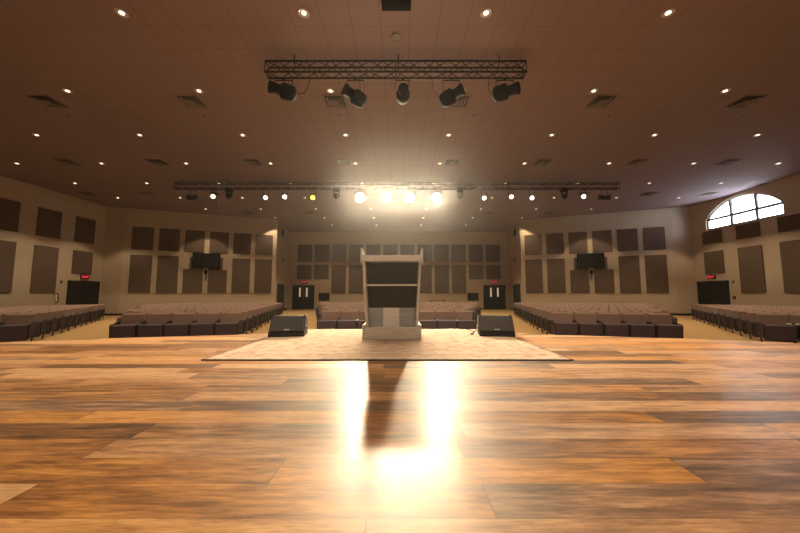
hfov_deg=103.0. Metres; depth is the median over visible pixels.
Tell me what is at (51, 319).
chair
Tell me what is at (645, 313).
chair
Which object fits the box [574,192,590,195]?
ceiling vent
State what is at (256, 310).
chair
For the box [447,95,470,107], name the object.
ceiling vent
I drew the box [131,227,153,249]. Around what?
acoustic panel
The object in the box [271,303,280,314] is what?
chair
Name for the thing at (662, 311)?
chair
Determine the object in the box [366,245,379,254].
acoustic panel
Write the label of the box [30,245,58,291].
acoustic panel
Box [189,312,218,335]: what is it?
chair
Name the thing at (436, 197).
can
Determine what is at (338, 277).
acoustic panel
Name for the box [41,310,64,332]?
chair
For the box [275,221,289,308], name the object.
wall
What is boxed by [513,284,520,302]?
door
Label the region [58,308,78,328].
chair
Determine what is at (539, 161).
ceiling vent
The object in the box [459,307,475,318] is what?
chair
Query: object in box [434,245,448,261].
acoustic panel
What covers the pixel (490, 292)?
door
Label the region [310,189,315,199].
can
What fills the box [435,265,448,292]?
acoustic panel
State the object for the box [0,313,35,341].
chair
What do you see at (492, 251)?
acoustic panel
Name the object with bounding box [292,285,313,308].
door
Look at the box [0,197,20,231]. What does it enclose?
acoustic panel
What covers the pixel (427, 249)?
acoustic panel
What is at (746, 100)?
ceiling vent
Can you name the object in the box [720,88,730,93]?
recessed light
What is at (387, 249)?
acoustic panel
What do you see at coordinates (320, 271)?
acoustic panel
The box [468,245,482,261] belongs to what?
acoustic panel
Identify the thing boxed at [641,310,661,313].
chair
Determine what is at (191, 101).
ceiling vent
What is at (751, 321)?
chair
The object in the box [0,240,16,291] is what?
acoustic panel
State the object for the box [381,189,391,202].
can
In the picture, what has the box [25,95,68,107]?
ceiling vent
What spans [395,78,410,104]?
spotlight
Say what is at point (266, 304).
chair
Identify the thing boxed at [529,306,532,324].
chair
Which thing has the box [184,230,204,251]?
acoustic panel
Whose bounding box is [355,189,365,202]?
can
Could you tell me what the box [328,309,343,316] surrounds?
chair
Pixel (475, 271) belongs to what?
acoustic panel
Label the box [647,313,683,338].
chair
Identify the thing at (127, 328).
chair
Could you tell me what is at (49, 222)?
acoustic panel
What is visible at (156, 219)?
wall
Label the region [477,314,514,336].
stage monitor
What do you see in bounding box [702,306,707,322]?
chair
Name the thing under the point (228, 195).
head
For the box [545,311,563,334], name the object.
chair
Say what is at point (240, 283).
acoustic panel
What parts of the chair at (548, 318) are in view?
panel, seat, backrest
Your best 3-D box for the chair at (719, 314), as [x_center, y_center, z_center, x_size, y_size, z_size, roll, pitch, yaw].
[12.697,2.002,12.263,0.626,0.785,0.562,-3,-6,34]
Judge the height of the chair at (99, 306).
0.785 m
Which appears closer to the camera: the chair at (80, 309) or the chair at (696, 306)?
the chair at (80, 309)
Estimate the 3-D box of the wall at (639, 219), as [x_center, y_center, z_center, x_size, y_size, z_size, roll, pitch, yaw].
[13.262,-0.211,21.993,9.108,6.870,0.200,-2,-5,22]
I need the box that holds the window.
[707,193,783,229]
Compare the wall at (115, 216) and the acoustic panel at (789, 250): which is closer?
the acoustic panel at (789, 250)
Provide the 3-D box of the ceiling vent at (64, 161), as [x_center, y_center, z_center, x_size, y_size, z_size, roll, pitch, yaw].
[-14.000,-4.386,13.388,0.600,0.034,0.600,0,-5,0]
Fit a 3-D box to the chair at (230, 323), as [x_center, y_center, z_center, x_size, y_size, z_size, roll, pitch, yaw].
[-4.983,1.741,9.253,0.626,0.785,0.562,1,-5,-14]
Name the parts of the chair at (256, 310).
backrest, panel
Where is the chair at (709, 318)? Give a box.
[706,306,718,324]
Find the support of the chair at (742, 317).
on the floor at (692, 329)
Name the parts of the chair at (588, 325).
backrest, seat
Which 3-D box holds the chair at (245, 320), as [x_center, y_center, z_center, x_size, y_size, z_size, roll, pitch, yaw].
[-5.200,1.816,10.123,0.626,0.785,0.562,1,-5,-14]
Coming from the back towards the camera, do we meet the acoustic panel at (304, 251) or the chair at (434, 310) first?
the acoustic panel at (304, 251)
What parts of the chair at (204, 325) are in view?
seat, backrest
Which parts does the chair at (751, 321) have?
panel, seat, backrest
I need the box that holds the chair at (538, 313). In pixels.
[536,308,551,329]
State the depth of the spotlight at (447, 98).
7.31 m
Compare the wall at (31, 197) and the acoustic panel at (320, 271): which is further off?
the acoustic panel at (320, 271)
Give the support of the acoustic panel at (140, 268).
attached to the wall at (156, 219)
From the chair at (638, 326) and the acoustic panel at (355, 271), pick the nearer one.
the chair at (638, 326)
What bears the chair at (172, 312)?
on the floor at (692, 329)
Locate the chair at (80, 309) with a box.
[65,307,83,326]
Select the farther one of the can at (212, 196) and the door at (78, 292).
the door at (78, 292)
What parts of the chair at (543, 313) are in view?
panel, backrest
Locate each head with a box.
[225,188,233,198]
[333,188,339,198]
[457,188,463,198]
[560,188,568,198]
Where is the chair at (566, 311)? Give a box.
[566,311,585,318]
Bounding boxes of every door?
[66,280,99,304]
[277,284,284,309]
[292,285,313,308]
[483,285,505,308]
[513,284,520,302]
[697,280,730,304]
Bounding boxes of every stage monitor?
[268,314,307,336]
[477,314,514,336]
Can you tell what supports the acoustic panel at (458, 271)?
attached to the wall at (295, 238)
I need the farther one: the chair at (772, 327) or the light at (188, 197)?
the light at (188, 197)
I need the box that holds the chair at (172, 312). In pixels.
[163,311,183,319]
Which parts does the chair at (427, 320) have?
backrest, seat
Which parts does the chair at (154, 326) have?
seat, backrest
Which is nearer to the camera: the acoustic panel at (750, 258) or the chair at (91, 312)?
the chair at (91, 312)
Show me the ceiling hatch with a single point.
(387, 5)
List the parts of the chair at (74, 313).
backrest, seat, panel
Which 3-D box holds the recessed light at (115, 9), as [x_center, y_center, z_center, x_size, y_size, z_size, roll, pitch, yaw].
[-5.500,-5.009,6.285,0.230,0.016,0.230,0,-5,0]
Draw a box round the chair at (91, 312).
[86,306,93,322]
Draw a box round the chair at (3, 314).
[0,313,16,322]
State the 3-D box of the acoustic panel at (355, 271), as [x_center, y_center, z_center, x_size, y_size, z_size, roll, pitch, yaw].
[-3.886,1.115,27.982,1.260,2.500,0.050,0,-5,0]
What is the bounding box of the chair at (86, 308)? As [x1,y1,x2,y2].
[76,306,88,324]
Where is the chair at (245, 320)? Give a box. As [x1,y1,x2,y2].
[230,311,248,334]
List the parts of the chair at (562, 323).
panel, backrest, seat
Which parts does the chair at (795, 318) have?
backrest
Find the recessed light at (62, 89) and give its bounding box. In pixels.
[61,88,72,93]
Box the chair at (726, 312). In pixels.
[723,309,743,330]
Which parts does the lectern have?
panel, panel, panel, panel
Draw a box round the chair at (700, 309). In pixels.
[698,305,713,321]
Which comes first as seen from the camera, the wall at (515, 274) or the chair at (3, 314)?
the chair at (3, 314)
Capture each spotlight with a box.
[268,78,309,101]
[341,78,366,107]
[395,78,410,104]
[432,78,465,107]
[488,78,520,102]
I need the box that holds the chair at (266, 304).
[266,304,276,314]
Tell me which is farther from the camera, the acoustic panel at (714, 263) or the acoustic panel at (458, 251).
the acoustic panel at (458, 251)
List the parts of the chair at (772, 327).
panel, backrest, seat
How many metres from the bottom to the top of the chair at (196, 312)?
0.785 m
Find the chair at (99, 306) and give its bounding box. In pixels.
[95,305,101,320]
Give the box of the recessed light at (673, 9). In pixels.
[661,8,675,17]
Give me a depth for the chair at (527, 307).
14.60 m
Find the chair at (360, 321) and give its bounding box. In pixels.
[357,311,365,328]
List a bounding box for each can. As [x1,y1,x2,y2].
[210,189,215,198]
[263,189,268,199]
[282,189,287,198]
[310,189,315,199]
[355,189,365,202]
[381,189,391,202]
[405,189,414,202]
[431,189,441,202]
[481,189,486,199]
[508,189,513,198]
[580,189,585,198]
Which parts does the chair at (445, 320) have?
backrest, seat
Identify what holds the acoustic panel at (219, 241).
attached to the wall at (156, 219)
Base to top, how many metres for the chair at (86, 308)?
0.785 m
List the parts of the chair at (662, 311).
backrest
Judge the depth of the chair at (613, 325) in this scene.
8.74 m
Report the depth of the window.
17.17 m
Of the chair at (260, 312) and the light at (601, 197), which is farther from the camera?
the light at (601, 197)
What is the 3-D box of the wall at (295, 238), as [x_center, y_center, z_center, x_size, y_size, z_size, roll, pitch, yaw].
[-0.100,0.324,28.177,20.400,6.870,0.200,0,-5,0]
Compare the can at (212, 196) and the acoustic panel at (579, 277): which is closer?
the can at (212, 196)
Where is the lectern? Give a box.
[360,248,422,339]
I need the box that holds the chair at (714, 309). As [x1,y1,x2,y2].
[711,307,729,326]
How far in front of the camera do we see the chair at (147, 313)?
9.73 m
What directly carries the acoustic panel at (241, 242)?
attached to the wall at (156, 219)
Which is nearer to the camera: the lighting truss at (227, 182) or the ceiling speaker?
the ceiling speaker
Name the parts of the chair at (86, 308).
backrest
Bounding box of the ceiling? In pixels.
[0,0,799,231]
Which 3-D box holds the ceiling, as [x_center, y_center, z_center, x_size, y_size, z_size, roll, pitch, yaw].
[-0.100,-4.628,11.943,42.000,0.200,36.000,0,-5,0]
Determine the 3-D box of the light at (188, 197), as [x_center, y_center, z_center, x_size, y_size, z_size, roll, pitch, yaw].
[-9.920,-3.444,15.213,0.442,0.572,0.308,0,-5,0]
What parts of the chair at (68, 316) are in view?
backrest, seat, panel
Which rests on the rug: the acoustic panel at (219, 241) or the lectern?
the lectern
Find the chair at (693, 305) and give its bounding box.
[691,304,705,317]
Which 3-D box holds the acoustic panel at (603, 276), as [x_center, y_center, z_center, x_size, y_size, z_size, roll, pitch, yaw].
[13.826,0.565,21.561,1.150,2.450,0.050,-2,-5,22]
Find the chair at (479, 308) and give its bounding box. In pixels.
[468,303,480,313]
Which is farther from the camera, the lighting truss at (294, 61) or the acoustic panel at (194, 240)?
the acoustic panel at (194, 240)
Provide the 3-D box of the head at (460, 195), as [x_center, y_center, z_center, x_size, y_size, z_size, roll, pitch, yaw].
[2.880,-3.483,15.217,0.300,0.498,0.240,0,-5,0]
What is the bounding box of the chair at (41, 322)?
[19,312,46,338]
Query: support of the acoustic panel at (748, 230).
attached to the wall at (787, 190)
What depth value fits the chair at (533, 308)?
12.94 m
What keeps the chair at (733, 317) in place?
on the floor at (692, 329)
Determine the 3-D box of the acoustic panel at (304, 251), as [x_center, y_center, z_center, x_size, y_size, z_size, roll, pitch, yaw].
[-8.430,-1.181,28.181,1.260,1.530,0.050,0,-5,0]
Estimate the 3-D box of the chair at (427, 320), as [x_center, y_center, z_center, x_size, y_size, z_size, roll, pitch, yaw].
[0.833,1.817,10.133,0.626,0.785,0.562,0,-5,0]
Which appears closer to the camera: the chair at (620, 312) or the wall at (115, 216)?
the chair at (620, 312)
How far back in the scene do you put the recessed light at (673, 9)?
6.29 m
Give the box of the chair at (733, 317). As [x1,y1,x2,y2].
[729,310,752,332]
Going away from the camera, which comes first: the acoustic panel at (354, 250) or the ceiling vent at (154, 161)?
the ceiling vent at (154, 161)
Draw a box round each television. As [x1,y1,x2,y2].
[192,253,219,267]
[577,253,604,267]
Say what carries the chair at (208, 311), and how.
on the floor at (692, 329)
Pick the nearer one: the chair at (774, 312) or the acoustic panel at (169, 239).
the chair at (774, 312)
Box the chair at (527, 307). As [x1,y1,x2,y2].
[526,306,538,322]
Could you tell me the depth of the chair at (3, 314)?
9.18 m
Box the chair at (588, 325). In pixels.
[574,312,603,335]
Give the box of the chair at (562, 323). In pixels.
[551,312,578,334]
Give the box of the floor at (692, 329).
[0,309,799,343]
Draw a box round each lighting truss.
[174,180,619,189]
[264,54,526,78]
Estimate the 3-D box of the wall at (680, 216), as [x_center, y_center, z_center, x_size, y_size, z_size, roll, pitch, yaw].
[17.994,-0.366,20.205,1.069,6.870,0.200,-1,-5,11]
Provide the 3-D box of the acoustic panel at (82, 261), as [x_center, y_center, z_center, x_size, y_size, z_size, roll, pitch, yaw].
[-18.674,-0.229,18.709,0.050,1.340,1.160,0,-5,0]
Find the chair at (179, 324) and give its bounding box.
[163,313,195,336]
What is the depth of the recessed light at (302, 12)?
6.29 m
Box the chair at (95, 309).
[82,305,97,321]
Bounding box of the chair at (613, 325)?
[597,313,628,336]
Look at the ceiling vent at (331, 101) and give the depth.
9.15 m
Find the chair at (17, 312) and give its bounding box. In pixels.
[1,311,27,313]
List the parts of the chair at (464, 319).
backrest, seat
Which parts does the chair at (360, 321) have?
seat, backrest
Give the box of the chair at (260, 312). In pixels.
[248,307,262,327]
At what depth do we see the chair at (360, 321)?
9.89 m
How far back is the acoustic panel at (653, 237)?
20.65 m
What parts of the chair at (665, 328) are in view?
backrest, seat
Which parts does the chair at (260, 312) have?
backrest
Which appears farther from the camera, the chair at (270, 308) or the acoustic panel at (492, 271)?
the acoustic panel at (492, 271)
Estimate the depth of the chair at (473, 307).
13.92 m
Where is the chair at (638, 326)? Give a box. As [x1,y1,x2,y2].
[622,313,655,337]
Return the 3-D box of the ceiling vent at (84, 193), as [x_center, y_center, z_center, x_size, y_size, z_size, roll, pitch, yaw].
[-17.300,-4.020,17.612,0.600,0.034,0.600,0,-5,0]
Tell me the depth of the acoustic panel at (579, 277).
22.06 m
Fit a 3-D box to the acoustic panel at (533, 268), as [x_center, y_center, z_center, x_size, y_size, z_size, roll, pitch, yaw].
[9.774,0.705,23.186,1.150,2.450,0.050,-2,-5,22]
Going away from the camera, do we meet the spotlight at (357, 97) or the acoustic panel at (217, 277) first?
the spotlight at (357, 97)
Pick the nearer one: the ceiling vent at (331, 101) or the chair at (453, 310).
the ceiling vent at (331, 101)
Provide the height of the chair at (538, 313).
0.785 m
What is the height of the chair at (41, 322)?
0.785 m
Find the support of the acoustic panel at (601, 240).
attached to the wall at (639, 219)
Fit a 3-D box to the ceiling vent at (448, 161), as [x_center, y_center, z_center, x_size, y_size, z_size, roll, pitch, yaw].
[2.200,-4.386,13.388,0.600,0.034,0.600,0,-5,0]
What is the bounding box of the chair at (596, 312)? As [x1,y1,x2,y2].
[587,311,607,320]
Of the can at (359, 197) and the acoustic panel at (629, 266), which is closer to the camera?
the can at (359, 197)
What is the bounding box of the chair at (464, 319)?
[455,311,476,328]
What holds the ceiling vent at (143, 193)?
in the ceiling
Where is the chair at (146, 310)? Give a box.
[132,310,152,312]
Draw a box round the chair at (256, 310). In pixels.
[243,308,258,329]
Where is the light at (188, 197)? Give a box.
[186,189,198,199]
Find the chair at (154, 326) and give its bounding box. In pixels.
[137,313,170,337]
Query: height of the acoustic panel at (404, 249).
1.530 m
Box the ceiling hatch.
[381,0,410,10]
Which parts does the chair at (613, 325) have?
backrest, seat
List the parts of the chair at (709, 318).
backrest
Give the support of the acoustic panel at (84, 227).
attached to the wall at (31, 197)
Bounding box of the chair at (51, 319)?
[31,311,56,335]
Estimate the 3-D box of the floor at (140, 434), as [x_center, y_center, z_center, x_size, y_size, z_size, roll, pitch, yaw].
[-0.100,0.669,0.308,17.000,0.040,10.730,0,-5,0]
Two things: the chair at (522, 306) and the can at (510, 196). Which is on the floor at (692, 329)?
the chair at (522, 306)
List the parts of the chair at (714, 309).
panel, backrest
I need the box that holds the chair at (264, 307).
[262,306,266,324]
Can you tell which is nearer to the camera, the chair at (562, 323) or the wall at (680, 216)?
the chair at (562, 323)
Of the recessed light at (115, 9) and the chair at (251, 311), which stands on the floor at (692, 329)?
the chair at (251, 311)
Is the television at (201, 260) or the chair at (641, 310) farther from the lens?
the television at (201, 260)
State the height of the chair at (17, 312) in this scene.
0.785 m
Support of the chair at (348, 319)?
on the floor at (692, 329)
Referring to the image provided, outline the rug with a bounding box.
[201,329,573,360]
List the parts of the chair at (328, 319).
seat, backrest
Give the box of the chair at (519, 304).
[519,304,529,318]
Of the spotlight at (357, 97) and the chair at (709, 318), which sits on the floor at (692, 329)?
the chair at (709, 318)
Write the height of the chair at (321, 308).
0.785 m
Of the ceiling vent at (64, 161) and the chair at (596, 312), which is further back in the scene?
the ceiling vent at (64, 161)
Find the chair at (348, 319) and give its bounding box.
[337,311,357,328]
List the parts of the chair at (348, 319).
seat, backrest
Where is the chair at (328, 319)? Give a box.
[317,311,338,328]
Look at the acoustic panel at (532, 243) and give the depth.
23.36 m
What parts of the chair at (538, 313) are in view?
panel, backrest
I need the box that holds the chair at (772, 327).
[757,313,798,342]
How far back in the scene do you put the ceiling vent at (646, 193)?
17.57 m
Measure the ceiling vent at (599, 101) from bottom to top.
0.034 m
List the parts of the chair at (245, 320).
backrest, seat, panel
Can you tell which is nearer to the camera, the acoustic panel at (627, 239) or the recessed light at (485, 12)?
the recessed light at (485, 12)
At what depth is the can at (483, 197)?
15.19 m
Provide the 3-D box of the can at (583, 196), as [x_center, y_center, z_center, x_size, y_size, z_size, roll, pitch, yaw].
[8.767,-3.473,15.250,0.247,0.509,0.316,0,-5,0]
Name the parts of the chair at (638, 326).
backrest, seat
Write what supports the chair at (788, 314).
on the floor at (692, 329)
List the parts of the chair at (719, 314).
panel, backrest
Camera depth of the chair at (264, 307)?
13.64 m
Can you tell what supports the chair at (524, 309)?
on the floor at (692, 329)
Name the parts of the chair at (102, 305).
backrest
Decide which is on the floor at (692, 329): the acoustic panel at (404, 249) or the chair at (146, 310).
the chair at (146, 310)
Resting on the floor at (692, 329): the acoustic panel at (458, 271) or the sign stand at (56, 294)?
the sign stand at (56, 294)
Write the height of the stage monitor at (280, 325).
0.299 m
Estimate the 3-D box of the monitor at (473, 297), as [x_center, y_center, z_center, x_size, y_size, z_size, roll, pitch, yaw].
[5.100,2.549,22.163,0.760,1.400,0.450,0,-5,0]
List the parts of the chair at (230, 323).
seat, backrest, panel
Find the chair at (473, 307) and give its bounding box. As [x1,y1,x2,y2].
[462,306,477,320]
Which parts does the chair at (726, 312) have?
panel, seat, backrest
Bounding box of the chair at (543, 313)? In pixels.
[540,309,557,332]
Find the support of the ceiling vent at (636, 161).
in the ceiling
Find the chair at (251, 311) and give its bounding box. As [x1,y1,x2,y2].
[236,309,253,332]
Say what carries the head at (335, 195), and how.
hanging from the lighting truss at (227, 182)
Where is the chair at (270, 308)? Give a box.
[260,305,272,319]
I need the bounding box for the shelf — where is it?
[366,284,417,285]
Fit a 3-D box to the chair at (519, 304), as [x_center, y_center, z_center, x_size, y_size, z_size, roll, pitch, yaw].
[6.742,2.418,17.083,0.626,0.785,0.562,-1,-5,14]
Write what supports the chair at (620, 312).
on the floor at (692, 329)
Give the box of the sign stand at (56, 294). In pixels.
[55,293,57,304]
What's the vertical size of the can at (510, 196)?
0.529 m
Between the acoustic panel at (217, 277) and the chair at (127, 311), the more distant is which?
the acoustic panel at (217, 277)
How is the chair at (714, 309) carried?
on the floor at (692, 329)
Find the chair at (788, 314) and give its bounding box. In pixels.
[777,313,799,322]
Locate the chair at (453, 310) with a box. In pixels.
[450,309,465,317]
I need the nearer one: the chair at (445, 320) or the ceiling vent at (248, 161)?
the chair at (445, 320)
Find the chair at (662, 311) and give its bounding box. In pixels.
[649,309,676,321]
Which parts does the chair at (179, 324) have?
seat, backrest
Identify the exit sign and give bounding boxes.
[80,275,88,278]
[707,275,715,278]
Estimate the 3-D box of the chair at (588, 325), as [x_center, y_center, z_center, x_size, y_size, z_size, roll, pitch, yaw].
[5.386,1.728,9.103,0.626,0.785,0.562,-1,-5,14]
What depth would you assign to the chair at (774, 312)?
9.93 m
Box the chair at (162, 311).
[155,310,173,312]
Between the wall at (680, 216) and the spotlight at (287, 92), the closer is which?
the spotlight at (287, 92)
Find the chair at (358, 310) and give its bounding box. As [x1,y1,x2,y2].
[345,309,360,317]
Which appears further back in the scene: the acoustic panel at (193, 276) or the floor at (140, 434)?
the acoustic panel at (193, 276)
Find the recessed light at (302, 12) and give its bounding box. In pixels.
[298,8,309,17]
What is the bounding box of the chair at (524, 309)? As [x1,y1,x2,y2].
[523,305,535,321]
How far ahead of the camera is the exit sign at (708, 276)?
18.83 m
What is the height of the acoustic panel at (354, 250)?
1.530 m
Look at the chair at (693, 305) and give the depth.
16.87 m
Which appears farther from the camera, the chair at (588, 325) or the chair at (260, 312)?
the chair at (260, 312)
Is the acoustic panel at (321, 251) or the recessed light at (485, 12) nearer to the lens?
the recessed light at (485, 12)
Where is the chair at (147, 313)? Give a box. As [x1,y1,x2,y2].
[140,312,161,321]
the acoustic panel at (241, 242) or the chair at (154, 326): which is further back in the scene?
the acoustic panel at (241, 242)
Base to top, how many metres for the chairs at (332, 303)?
0.785 m
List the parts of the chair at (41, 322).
backrest, seat, panel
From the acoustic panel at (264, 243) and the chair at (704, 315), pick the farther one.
the acoustic panel at (264, 243)
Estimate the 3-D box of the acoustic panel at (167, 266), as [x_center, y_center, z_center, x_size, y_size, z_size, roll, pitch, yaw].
[-15.377,0.518,21.020,1.150,2.450,0.050,2,-5,-22]
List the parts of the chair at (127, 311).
backrest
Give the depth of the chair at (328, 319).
9.89 m
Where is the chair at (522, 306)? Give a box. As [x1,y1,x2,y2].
[521,305,523,318]
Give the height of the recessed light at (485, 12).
0.016 m
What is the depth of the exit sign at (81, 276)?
18.79 m
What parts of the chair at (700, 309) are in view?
backrest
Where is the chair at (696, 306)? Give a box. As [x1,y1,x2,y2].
[695,305,700,320]
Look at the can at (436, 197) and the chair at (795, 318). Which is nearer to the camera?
the chair at (795, 318)
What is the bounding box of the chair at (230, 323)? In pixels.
[214,312,241,334]
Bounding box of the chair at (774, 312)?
[765,311,791,313]
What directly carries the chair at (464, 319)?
on the floor at (692, 329)
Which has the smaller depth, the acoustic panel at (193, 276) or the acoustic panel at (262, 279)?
the acoustic panel at (193, 276)
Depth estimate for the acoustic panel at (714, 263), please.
18.65 m
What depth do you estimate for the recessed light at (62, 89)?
8.71 m
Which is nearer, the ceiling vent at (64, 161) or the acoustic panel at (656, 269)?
the ceiling vent at (64, 161)
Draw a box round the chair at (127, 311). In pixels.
[117,309,145,321]
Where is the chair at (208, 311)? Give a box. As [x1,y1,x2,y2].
[208,311,227,318]
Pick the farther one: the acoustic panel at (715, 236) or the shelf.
the acoustic panel at (715, 236)
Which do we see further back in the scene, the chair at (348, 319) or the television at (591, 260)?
the television at (591, 260)
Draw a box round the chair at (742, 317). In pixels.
[737,311,761,335]
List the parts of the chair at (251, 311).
backrest, seat, panel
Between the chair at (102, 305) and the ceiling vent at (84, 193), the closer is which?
the chair at (102, 305)
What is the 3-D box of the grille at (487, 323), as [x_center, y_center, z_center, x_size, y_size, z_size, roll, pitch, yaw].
[1.417,0.843,4.689,0.450,0.210,0.202,-1,-5,9]
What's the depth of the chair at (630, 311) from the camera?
10.63 m
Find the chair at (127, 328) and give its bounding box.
[109,313,145,337]
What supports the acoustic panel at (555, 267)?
attached to the wall at (639, 219)
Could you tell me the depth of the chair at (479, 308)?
18.39 m
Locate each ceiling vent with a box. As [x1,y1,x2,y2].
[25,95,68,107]
[53,159,80,164]
[77,192,97,195]
[138,192,156,195]
[145,159,168,164]
[174,95,207,107]
[206,192,221,195]
[242,159,262,164]
[322,95,346,107]
[334,159,350,164]
[444,159,460,164]
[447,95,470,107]
[533,159,552,164]
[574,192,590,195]
[585,95,618,107]
[626,159,649,164]
[640,192,657,195]
[698,192,718,195]
[714,159,742,164]
[724,95,766,107]
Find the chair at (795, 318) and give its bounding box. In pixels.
[790,314,799,342]
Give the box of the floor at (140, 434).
[0,333,799,532]
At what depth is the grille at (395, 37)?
6.88 m
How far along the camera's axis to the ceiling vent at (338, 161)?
13.33 m
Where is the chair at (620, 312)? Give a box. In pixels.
[609,311,629,319]
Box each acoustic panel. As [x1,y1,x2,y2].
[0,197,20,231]
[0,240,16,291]
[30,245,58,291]
[35,207,62,238]
[71,250,92,274]
[74,216,95,243]
[128,255,151,292]
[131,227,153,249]
[156,256,178,292]
[158,228,179,250]
[182,257,202,292]
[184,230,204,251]
[207,258,226,292]
[209,231,228,252]
[231,258,250,292]
[233,233,251,253]
[254,259,271,292]
[255,234,272,254]
[297,245,311,261]
[297,265,311,278]
[314,265,328,278]
[315,245,328,261]
[331,265,345,292]
[332,245,345,261]
[348,265,362,292]
[349,245,362,261]
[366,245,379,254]
[383,245,396,254]
[400,245,414,254]
[417,245,431,261]
[420,265,431,292]
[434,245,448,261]
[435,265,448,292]
[451,245,465,261]
[452,265,466,292]
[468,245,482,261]
[469,265,483,278]
[486,245,499,261]
[486,265,500,278]
[524,234,541,254]
[525,259,542,292]
[546,233,563,253]
[547,258,565,292]
[568,231,587,252]
[570,258,589,292]
[592,230,612,251]
[594,257,614,292]
[617,228,638,250]
[618,256,640,292]
[643,227,665,249]
[644,255,668,292]
[702,229,722,244]
[703,250,724,274]
[735,221,760,239]
[737,245,765,291]
[777,213,799,232]
[779,239,799,291]
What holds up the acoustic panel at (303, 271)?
attached to the wall at (295, 238)
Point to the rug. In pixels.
(317, 344)
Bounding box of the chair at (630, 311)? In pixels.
[620,310,638,312]
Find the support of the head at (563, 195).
hanging from the lighting truss at (227, 182)
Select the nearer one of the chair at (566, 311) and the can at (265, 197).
the chair at (566, 311)
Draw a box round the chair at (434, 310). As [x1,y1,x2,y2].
[433,309,448,317]
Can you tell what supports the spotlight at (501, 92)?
hanging from the lighting truss at (294, 61)
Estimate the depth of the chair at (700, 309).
15.40 m
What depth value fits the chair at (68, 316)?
11.68 m
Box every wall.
[0,175,106,305]
[99,207,125,313]
[118,208,277,313]
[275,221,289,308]
[287,232,509,308]
[508,220,522,308]
[520,208,678,313]
[671,207,696,313]
[690,174,799,305]
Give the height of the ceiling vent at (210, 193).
0.034 m
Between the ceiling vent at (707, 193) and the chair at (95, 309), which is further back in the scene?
the ceiling vent at (707, 193)
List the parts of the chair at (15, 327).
seat, backrest, panel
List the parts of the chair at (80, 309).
backrest, panel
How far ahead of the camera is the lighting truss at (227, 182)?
15.32 m
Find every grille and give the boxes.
[270,316,304,331]
[392,34,400,40]
[480,316,512,331]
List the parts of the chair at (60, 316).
backrest, seat, panel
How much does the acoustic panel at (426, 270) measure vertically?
2.500 m
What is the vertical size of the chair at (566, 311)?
0.785 m
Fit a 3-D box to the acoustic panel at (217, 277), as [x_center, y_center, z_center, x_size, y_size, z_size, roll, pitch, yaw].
[-12.676,0.612,22.103,1.150,2.450,0.050,2,-5,-22]
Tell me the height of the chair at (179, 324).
0.785 m
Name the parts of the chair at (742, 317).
panel, seat, backrest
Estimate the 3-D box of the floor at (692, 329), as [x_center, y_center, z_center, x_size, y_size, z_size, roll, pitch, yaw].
[-0.100,2.416,11.334,42.000,0.200,36.000,0,-5,0]
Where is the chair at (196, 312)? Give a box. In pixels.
[186,311,205,320]
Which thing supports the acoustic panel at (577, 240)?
attached to the wall at (639, 219)
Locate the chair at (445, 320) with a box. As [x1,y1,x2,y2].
[435,311,456,328]
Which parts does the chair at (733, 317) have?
panel, seat, backrest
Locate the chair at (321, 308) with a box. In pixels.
[317,306,332,319]
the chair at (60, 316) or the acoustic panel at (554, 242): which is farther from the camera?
the acoustic panel at (554, 242)
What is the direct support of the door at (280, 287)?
in the wall at (282, 251)
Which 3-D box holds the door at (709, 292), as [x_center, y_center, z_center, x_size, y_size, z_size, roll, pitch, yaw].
[18.455,1.901,18.736,0.090,2.100,1.860,0,-5,0]
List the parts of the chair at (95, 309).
backrest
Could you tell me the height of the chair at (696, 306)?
0.785 m
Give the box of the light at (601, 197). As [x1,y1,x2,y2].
[598,189,610,199]
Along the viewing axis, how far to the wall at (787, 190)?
16.41 m
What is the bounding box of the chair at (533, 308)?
[532,307,546,327]
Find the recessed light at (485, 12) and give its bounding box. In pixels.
[480,8,491,17]
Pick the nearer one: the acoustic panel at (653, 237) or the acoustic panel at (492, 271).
the acoustic panel at (653, 237)
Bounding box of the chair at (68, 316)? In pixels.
[50,309,71,330]
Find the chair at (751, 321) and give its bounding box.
[746,312,773,338]
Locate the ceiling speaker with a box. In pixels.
[391,33,401,41]
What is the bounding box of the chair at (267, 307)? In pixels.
[256,306,269,322]
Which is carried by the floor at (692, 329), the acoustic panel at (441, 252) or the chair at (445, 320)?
the chair at (445, 320)
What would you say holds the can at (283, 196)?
hanging from the lighting truss at (227, 182)
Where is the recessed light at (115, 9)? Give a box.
[114,8,128,17]
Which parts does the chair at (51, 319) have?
backrest, seat, panel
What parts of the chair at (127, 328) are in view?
seat, backrest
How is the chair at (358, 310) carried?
on the floor at (692, 329)
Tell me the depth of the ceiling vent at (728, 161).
13.35 m
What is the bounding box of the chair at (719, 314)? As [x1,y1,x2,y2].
[716,308,736,328]
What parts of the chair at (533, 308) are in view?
backrest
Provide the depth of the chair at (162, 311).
10.63 m
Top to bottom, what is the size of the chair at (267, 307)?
0.785 m
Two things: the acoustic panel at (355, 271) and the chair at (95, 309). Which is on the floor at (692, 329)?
the chair at (95, 309)
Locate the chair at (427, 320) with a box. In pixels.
[418,311,436,328]
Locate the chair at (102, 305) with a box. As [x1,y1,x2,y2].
[91,304,104,318]
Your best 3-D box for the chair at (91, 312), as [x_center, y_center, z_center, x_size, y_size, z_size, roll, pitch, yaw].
[-14.427,2.193,14.480,0.626,0.785,0.562,3,-6,-34]
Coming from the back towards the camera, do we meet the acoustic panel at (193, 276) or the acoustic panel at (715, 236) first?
the acoustic panel at (193, 276)
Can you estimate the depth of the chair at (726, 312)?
11.69 m
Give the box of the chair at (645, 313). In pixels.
[632,312,653,321]
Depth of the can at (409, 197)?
15.08 m

